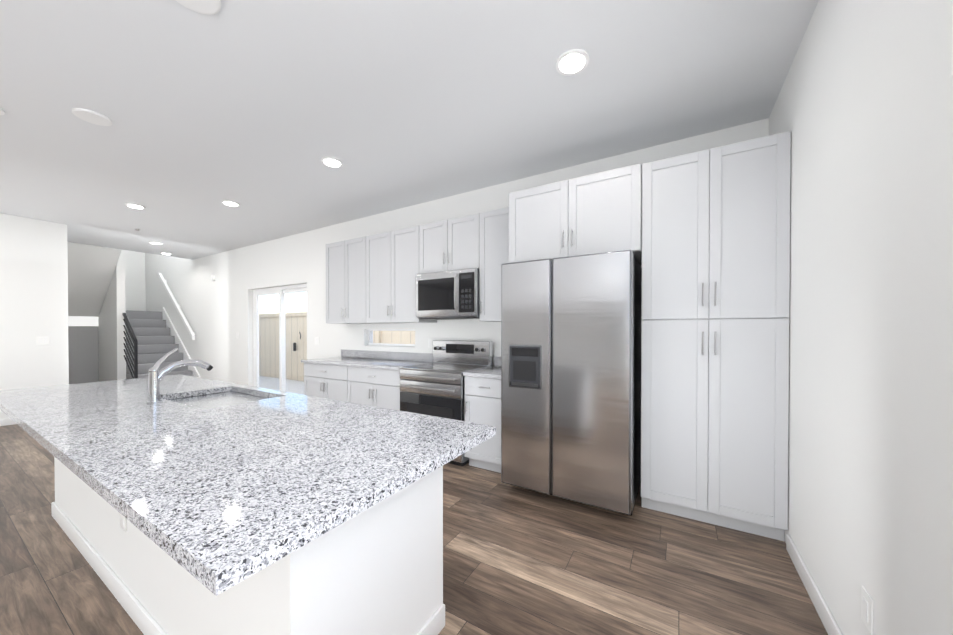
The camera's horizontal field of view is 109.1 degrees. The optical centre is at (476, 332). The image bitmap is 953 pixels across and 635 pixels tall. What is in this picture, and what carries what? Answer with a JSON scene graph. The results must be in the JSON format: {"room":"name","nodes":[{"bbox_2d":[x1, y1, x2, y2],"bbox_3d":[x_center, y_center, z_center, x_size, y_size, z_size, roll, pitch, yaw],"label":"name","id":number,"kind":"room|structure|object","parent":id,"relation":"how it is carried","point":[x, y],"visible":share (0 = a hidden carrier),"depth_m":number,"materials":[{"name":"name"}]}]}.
{"room":"kitchen","nodes":[
{"label":"kitchen","id":0,"kind":"room"},
{"bbox_2d":[0,213,68,418],"bbox_3d":[-7.904,-0.153,2.364,0.140,2.898,6.530,0,1,31],"label":"wall","id":1,"kind":"structure","parent":0,"point":[33,279],"depth_m":4.85,"materials":[{"name":"white paint"}]},
{"bbox_2d":[0,418,15,425],"bbox_3d":[-7.833,1.249,2.343,0.012,0.095,6.542,0,1,31],"label":"baseboard","id":2,"kind":"structure","parent":1,"relation":"attached to","point":[3,422],"depth_m":4.66,"materials":[{"name":"white wood"}]},
{"bbox_2d":[68,316,98,383],"bbox_3d":[-8.684,0.456,7.194,0.015,1.600,0.918,0,1,31],"label":"wall","id":3,"kind":"structure","parent":0,"point":[83,349],"depth_m":7.40,"materials":[{"name":"grey paint"}]},
{"bbox_2d":[67,242,121,316],"bbox_3d":[-7.971,-1.136,6.756,1.643,1.592,0.918,0,1,31],"label":"wall","id":4,"kind":"structure","parent":0,"point":[91,269],"depth_m":6.81,"materials":[{"name":"white paint"}]},
{"bbox_2d":[98,250,125,381],"bbox_3d":[-8.404,-1.397,7.623,2.598,5.298,0.128,0,1,31],"label":"wall","id":5,"kind":"structure","parent":0,"point":[111,348],"depth_m":7.02,"materials":[{"name":"white paint"}]},
{"bbox_2d":[125,250,145,310],"bbox_3d":[-9.610,-1.402,8.296,0.160,5.298,2.208,0,1,31],"label":"wall","id":6,"kind":"structure","parent":0,"point":[135,295],"depth_m":9.04,"materials":[{"name":"white paint"}]},
{"bbox_2d":[0,0,818,259],"bbox_3d":[-4.261,-1.696,1.383,10.210,0.200,8.920,0,1,31],"label":"ceiling","id":7,"kind":"structure","parent":0,"point":[257,110],"depth_m":2.34,"materials":[{"name":"white paint"}]},
{"bbox_2d":[72,108,111,125],"bbox_3d":[-2.853,-1.597,2.523,0.200,0.015,0.200,0,1,31],"label":"cover plate","id":8,"kind":"object","parent":7,"relation":"attached to","point":[91,116],"visible":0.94,"depth_m":2.51,"materials":[{"name":"white plastic"}]},
{"bbox_2d":[125,203,145,208],"bbox_3d":[-4.364,-1.613,4.344,0.190,0.013,0.190,0,1,31],"label":"recessed light","id":9,"kind":"object","parent":7,"relation":"in","point":[135,206],"visible":1,"depth_m":4.33,"materials":[{"name":"white plastic"}]},
{"bbox_2d":[176,0,220,14],"bbox_3d":[-1.331,-1.589,1.580,0.230,0.015,0.230,0,1,31],"label":"cover plate","id":10,"kind":"object","parent":7,"relation":"attached to","point":[209,7],"visible":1,"depth_m":1.64,"materials":[{"name":"white plastic"}]},
{"bbox_2d":[221,200,239,206],"bbox_3d":[-3.079,-1.612,4.253,0.190,0.013,0.190,0,1,31],"label":"recessed light","id":11,"kind":"object","parent":7,"relation":"in","point":[230,203],"visible":0.98,"depth_m":4.23,"materials":[{"name":"white plastic"}]},
{"bbox_2d":[321,157,342,167],"bbox_3d":[-1.363,-1.603,3.206,0.190,0.013,0.190,0,1,31],"label":"recessed light","id":12,"kind":"object","parent":7,"relation":"in","point":[332,162],"visible":0.96,"depth_m":3.19,"materials":[{"name":"white plastic"}]},
{"bbox_2d":[556,49,588,75],"bbox_3d":[0.566,-1.594,2.008,0.190,0.013,0.190,0,1,31],"label":"recessed light","id":13,"kind":"object","parent":7,"relation":"in","point":[572,62],"visible":1,"depth_m":2.00,"materials":[{"name":"white plastic"}]},
{"bbox_2d":[0,424,827,634],"bbox_3d":[-5.596,1.357,2.205,13.320,0.120,8.920,0,1,31],"label":"floor","id":14,"kind":"structure","parent":0,"point":[519,561],"depth_m":1.85,"materials":[{"name":"brown wood"}]},
{"bbox_2d":[126,307,200,378],"bbox_3d":[-7.242,0.313,7.601,2.066,1.879,0.996,0,1,31],"label":"stairs","id":15,"kind":"structure","parent":14,"relation":"on","point":[157,335],"depth_m":7.81,"materials":[{"name":"carpet"}]},
{"bbox_2d":[123,313,137,378],"bbox_3d":[-6.952,0.428,6.814,0.720,1.662,0.040,0,1,31],"label":"stair railing","id":16,"kind":"object","parent":15,"relation":"on","point":[134,346],"visible":0.92,"depth_m":6.77,"materials":[{"name":"black metal"}]},
{"bbox_2d":[51,460,444,634],"bbox_3d":[-1.571,0.861,1.951,2.918,0.878,0.704,0,1,31],"label":"kitchen island","id":17,"kind":"object","parent":14,"relation":"on","point":[380,572],"depth_m":1.27,"materials":[{"name":"white paint"}]},
{"bbox_2d":[0,376,495,599],"bbox_3d":[-1.539,0.407,1.796,3.180,0.042,0.990,0,1,31],"label":"island countertop","id":18,"kind":"structure","parent":17,"relation":"on","point":[224,480],"depth_m":1.09,"materials":[{"name":"white stone"}]},
{"bbox_2d":[146,348,212,403],"bbox_3d":[-1.705,0.236,1.965,0.064,0.296,0.306,0,1,31],"label":"faucet","id":19,"kind":"object","parent":18,"relation":"on","point":[156,375],"depth_m":1.87,"materials":[{"name":"silver metal"}]},
{"bbox_2d":[170,391,267,408],"bbox_3d":[-1.557,0.531,2.059,0.734,0.218,0.474,0,1,31],"label":"sink","id":20,"kind":"object","parent":18,"relation":"in","point":[209,399],"depth_m":2.16,"materials":[{"name":"silver metal"}]},
{"bbox_2d":[304,363,347,401],"bbox_3d":[-1.773,0.839,4.545,0.873,0.878,0.651,0,1,31],"label":"base cabinet","id":21,"kind":"object","parent":14,"relation":"on","point":[326,381],"visible":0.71,"depth_m":4.27,"materials":[{"name":"grey paint"}]},
{"bbox_2d":[348,366,400,409],"bbox_3d":[-1.023,0.843,4.098,0.869,0.878,0.651,0,1,31],"label":"base cabinet","id":22,"kind":"object","parent":14,"relation":"on","point":[374,387],"visible":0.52,"depth_m":3.83,"materials":[{"name":"grey paint"}]},
{"bbox_2d":[301,349,432,370],"bbox_3d":[-1.408,0.330,4.328,1.769,0.141,0.643,0,1,31],"label":"countertop","id":23,"kind":"structure","parent":22,"relation":"on","point":[385,360],"depth_m":4.35,"materials":[{"name":"stone"}]},
{"bbox_2d":[399,340,492,465],"bbox_3d":[-0.332,0.691,3.632,0.784,1.190,0.688,0,1,31],"label":"range","id":24,"kind":"object","parent":14,"relation":"on","point":[436,387],"visible":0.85,"depth_m":3.46,"materials":[{"name":"silver metal"}]},
{"bbox_2d":[464,376,500,472],"bbox_3d":[0.235,0.849,3.347,0.468,0.878,0.651,0,1,31],"label":"base cabinet","id":25,"kind":"object","parent":14,"relation":"on","point":[482,396],"visible":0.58,"depth_m":3.11,"materials":[{"name":"grey paint"}]},
{"bbox_2d":[463,356,500,378],"bbox_3d":[0.234,0.338,3.348,0.468,0.141,0.643,0,1,31],"label":"countertop","id":26,"kind":"structure","parent":25,"relation":"on","point":[494,372],"depth_m":3.18,"materials":[{"name":"stone"}]},
{"bbox_2d":[501,250,641,514],"bbox_3d":[0.820,0.370,2.840,0.960,1.845,0.859,0,1,31],"label":"refrigerator","id":27,"kind":"object","parent":14,"relation":"on","point":[571,378],"visible":1,"depth_m":2.45,"materials":[{"name":"silver metal"}]},
{"bbox_2d":[641,131,790,540],"bbox_3d":[1.675,0.045,2.481,0.802,2.500,0.651,0,1,31],"label":"pantry cabinet","id":28,"kind":"object","parent":14,"relation":"on","point":[715,304],"visible":1,"depth_m":2.21,"materials":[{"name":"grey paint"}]},
{"bbox_2d":[145,118,768,385],"bbox_3d":[-3.352,-1.384,5.944,13.320,5.300,0.160,0,1,31],"label":"wall","id":29,"kind":"structure","parent":0,"point":[218,313],"depth_m":5.46,"materials":[{"name":"white paint"}]},
{"bbox_2d":[158,273,195,339],"bbox_3d":[-7.034,-0.658,7.985,1.930,1.635,0.113,0,1,31],"label":"handrail","id":30,"kind":"object","parent":29,"relation":"attached to","point":[177,306],"depth_m":7.90,"materials":[{"name":"white wood"}]},
{"bbox_2d":[253,284,306,392],"bbox_3d":[-3.486,0.226,6.074,1.846,2.078,0.105,0,1,31],"label":"sliding door","id":31,"kind":"structure","parent":29,"relation":"attached to","point":[282,291],"depth_m":6.08,"materials":[{"name":"white"}]},
{"bbox_2d":[315,337,318,344],"bbox_3d":[-2.520,0.131,5.361,0.120,0.120,0.008,0,1,31],"label":"light switch","id":32,"kind":"object","parent":29,"relation":"attached to","point":[317,340],"visible":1,"depth_m":5.35,"materials":[{"name":"white plastic"}]},
{"bbox_2d":[326,236,372,323],"bbox_3d":[-1.669,-0.673,4.633,0.808,1.100,0.371,0,1,31],"label":"upper cabinet","id":33,"kind":"object","parent":29,"relation":"attached to","point":[345,281],"visible":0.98,"depth_m":4.49,"materials":[{"name":"grey paint"}]},
{"bbox_2d":[368,329,414,346],"bbox_3d":[-1.135,0.067,4.656,0.936,0.236,0.060,0,1,31],"label":"slot window","id":34,"kind":"structure","parent":29,"relation":"in","point":[370,336],"depth_m":4.71,"materials":[{"name":"white"}]},
{"bbox_2d":[366,225,436,322],"bbox_3d":[-0.947,-0.669,4.203,0.868,1.100,0.371,0,1,31],"label":"upper cabinet","id":35,"kind":"object","parent":29,"relation":"attached to","point":[392,264],"visible":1,"depth_m":4.06,"materials":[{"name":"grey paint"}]},
{"bbox_2d":[428,338,432,347],"bbox_3d":[-0.570,0.136,4.197,0.075,0.120,0.008,0,1,31],"label":"outlet","id":36,"kind":"object","parent":29,"relation":"attached to","point":[430,343],"visible":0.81,"depth_m":4.19,"materials":[{"name":"white plastic"}]},
{"bbox_2d":[419,213,478,273],"bbox_3d":[-0.234,-0.935,3.775,0.788,0.561,0.371,0,1,31],"label":"upper cabinet","id":37,"kind":"object","parent":29,"relation":"attached to","point":[449,244],"visible":0.77,"depth_m":3.62,"materials":[{"name":"grey paint"}]},
{"bbox_2d":[416,268,478,319],"bbox_3d":[-0.256,-0.400,3.744,0.782,0.501,0.455,0,1,31],"label":"microwave","id":38,"kind":"object","parent":37,"relation":"attached to","point":[447,295],"visible":0.94,"depth_m":3.57,"materials":[{"name":"silver metal"}]},
{"bbox_2d":[479,207,508,321],"bbox_3d":[0.306,-0.663,3.455,0.468,1.100,0.371,0,1,31],"label":"upper cabinet","id":39,"kind":"object","parent":29,"relation":"attached to","point":[493,240],"visible":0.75,"depth_m":3.38,"materials":[{"name":"grey paint"}]},
{"bbox_2d":[509,163,641,265],"bbox_3d":[0.878,0.041,2.945,1.038,2.500,0.671,0,1,31],"label":"upper cabinet","id":40,"kind":"object","parent":29,"relation":"attached to","point":[600,212],"visible":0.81,"depth_m":2.64,"materials":[{"name":"grey paint"}]},
{"bbox_2d":[769,0,952,634],"bbox_3d":[0.013,-0.124,-1.249,0.160,2.900,8.758,0,1,31],"label":"wall","id":41,"kind":"structure","parent":0,"point":[862,110],"depth_m":1.16,"materials":[{"name":"white paint"}]},
{"bbox_2d":[786,534,841,634],"bbox_3d":[-0.182,1.280,-1.392,0.012,0.095,7.968,0,1,31],"label":"baseboard","id":42,"kind":"structure","parent":41,"relation":"attached to","point":[824,613],"depth_m":1.63,"materials":[{"name":"white wood"}]},
{"bbox_2d":[861,586,873,634],"bbox_3d":[1.360,0.966,1.183,0.008,0.120,0.075,0,1,31],"label":"outlet","id":43,"kind":"object","parent":41,"relation":"attached to","point":[867,606],"visible":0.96,"depth_m":1.18,"materials":[{"name":"white plastic"}]},
{"bbox_2d":[951,0,952,75],"bbox_3d":[1.087,-0.891,0.760,0.040,0.600,0.080,0,1,31],"label":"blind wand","id":44,"kind":"object","parent":41,"relation":"attached to","point":[952,43],"visible":1,"depth_m":0.78,"materials":[{"name":"white plastic"}]},
{"label":"outside","id":45,"kind":"structure","parent":0,"visible":0},
{"bbox_2d":[259,376,303,394],"bbox_3d":[-4.418,1.494,4.181,31.000,0.175,28.000,0,1,31],"label":"ground","id":46,"kind":"structure","parent":45,"point":[289,387],"depth_m":8.75,"materials":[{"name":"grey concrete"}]},
{"bbox_2d":[259,312,414,380],"bbox_3d":[-1.366,0.385,7.335,15.000,1.980,0.160,0,1,31],"label":"fence","id":47,"kind":"object","parent":46,"relation":"on","point":[294,348],"depth_m":9.71,"materials":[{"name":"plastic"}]}
]}

